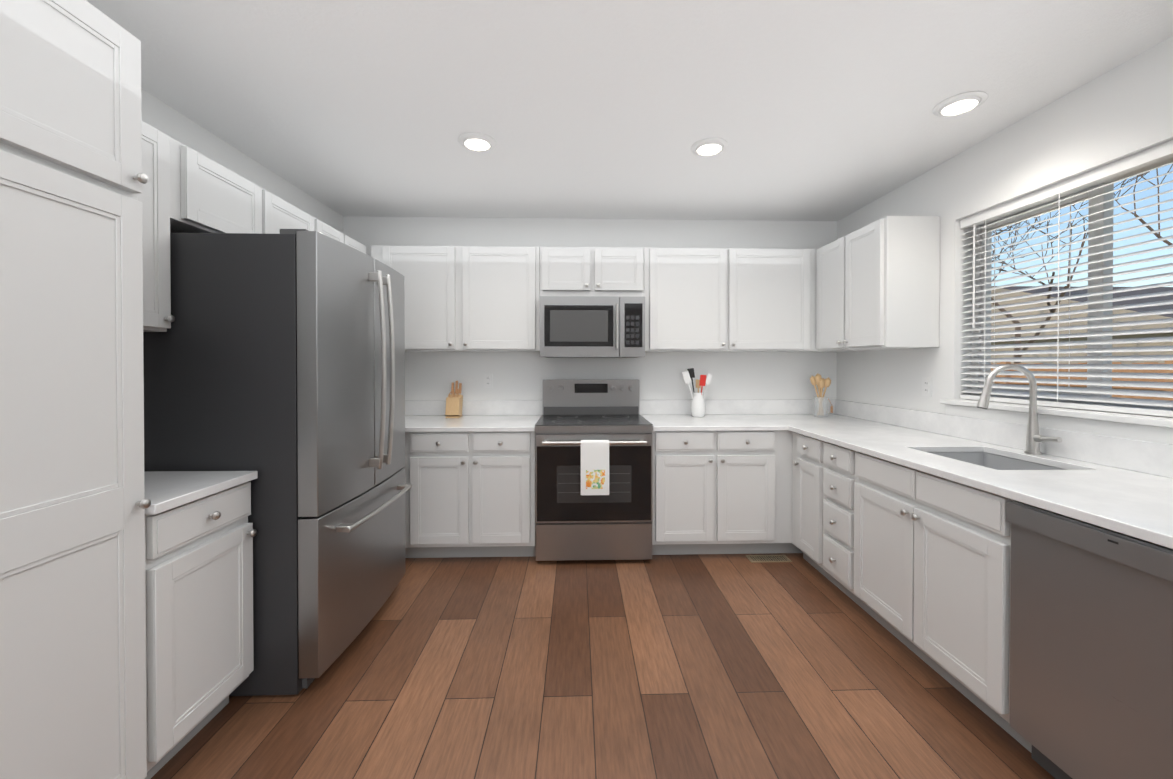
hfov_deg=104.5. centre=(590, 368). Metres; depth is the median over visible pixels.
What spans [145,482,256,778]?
base cabinet
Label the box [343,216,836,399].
wall
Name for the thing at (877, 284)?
upper cabinet
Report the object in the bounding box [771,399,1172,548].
countertop
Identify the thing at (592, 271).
upper cabinet
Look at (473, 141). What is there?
recessed light
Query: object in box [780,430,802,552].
base cabinet
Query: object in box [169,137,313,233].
upper cabinet
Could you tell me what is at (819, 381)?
jar
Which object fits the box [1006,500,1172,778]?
dishwasher
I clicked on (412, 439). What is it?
base cabinet
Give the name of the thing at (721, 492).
base cabinet
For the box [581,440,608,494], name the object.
hanging towel
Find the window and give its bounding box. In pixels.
[940,159,1172,444]
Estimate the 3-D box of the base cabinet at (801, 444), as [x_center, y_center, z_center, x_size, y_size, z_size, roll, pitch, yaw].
[1.689,0.841,2.852,0.725,0.860,0.401,0,0,-2]
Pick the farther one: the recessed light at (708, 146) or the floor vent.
the floor vent
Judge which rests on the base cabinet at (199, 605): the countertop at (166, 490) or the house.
the countertop at (166, 490)
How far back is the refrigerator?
1.76 m
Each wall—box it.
[141,88,343,233]
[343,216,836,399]
[837,36,1172,418]
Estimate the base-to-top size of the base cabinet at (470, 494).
0.860 m
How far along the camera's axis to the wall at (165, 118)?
2.42 m
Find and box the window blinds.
[960,140,1172,416]
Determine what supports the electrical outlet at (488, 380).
attached to the wall at (735, 376)
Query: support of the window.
in the wall at (1122, 111)
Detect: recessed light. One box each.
[458,132,495,150]
[691,138,727,155]
[932,91,987,116]
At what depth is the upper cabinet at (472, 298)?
3.34 m
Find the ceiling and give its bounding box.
[86,0,1172,220]
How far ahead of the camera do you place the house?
14.98 m
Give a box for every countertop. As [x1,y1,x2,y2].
[144,471,257,514]
[405,400,542,431]
[639,400,790,430]
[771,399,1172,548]
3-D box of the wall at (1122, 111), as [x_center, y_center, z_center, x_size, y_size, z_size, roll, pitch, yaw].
[2.207,0.052,0.459,0.160,2.477,6.590,0,0,-2]
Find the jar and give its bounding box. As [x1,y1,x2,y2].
[810,373,832,417]
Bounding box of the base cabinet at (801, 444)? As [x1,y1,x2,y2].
[792,432,811,561]
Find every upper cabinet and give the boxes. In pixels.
[137,121,174,331]
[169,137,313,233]
[314,218,365,253]
[371,245,539,351]
[540,247,643,296]
[644,248,811,351]
[812,249,847,351]
[816,216,939,350]
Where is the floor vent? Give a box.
[745,555,791,562]
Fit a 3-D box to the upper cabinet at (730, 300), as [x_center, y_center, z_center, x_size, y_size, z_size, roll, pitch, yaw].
[1.014,-0.520,3.550,1.243,0.770,0.325,0,0,-2]
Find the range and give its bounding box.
[535,379,652,560]
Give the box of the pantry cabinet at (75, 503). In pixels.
[0,0,150,778]
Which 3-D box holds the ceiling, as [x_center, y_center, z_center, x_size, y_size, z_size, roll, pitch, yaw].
[0.128,-1.246,0.386,4.600,0.120,7.190,0,0,-2]
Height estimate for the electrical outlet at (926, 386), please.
0.114 m
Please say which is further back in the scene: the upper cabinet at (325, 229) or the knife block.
the knife block
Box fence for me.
[991,360,1172,400]
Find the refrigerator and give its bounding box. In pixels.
[143,229,411,695]
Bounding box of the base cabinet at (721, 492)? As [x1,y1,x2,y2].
[652,431,779,554]
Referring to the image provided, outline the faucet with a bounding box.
[977,364,1061,454]
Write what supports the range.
on the floor
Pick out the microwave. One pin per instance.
(592, 326)
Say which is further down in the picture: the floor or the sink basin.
the floor
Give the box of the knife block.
[445,381,462,417]
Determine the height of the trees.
8.413 m
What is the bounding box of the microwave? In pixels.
[540,296,644,357]
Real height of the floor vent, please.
0.005 m
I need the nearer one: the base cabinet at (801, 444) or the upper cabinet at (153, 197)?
the upper cabinet at (153, 197)
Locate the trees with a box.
[991,164,1172,363]
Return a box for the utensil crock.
[682,368,712,416]
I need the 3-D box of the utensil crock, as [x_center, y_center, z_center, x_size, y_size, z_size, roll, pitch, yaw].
[0.831,0.185,3.545,0.247,0.379,0.112,0,0,-2]
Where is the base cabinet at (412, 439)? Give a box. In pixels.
[404,432,419,557]
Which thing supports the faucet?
on the countertop at (1121, 485)
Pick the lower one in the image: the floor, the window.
the floor
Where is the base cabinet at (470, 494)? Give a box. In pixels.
[420,432,535,557]
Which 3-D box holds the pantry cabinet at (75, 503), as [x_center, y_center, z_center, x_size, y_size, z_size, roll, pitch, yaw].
[-1.561,0.175,1.001,0.656,2.222,0.598,0,0,-2]
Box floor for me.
[151,553,1054,778]
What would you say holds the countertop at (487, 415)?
on the base cabinet at (412, 439)
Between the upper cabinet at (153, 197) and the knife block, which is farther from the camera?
the knife block
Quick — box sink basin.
[928,452,1064,469]
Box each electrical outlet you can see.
[484,374,492,387]
[922,377,931,395]
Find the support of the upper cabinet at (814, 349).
attached to the wall at (735, 376)
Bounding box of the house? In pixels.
[991,286,1172,363]
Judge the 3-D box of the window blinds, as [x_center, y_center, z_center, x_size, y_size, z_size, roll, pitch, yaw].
[2.133,-0.330,1.969,0.066,1.009,1.208,0,0,-2]
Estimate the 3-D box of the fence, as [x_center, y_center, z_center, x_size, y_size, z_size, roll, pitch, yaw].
[8.004,0.851,1.645,0.120,1.860,15.098,0,0,-2]
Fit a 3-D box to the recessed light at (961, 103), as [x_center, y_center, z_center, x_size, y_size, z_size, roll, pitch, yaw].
[1.669,-1.189,2.058,0.196,0.020,0.196,0,0,-2]

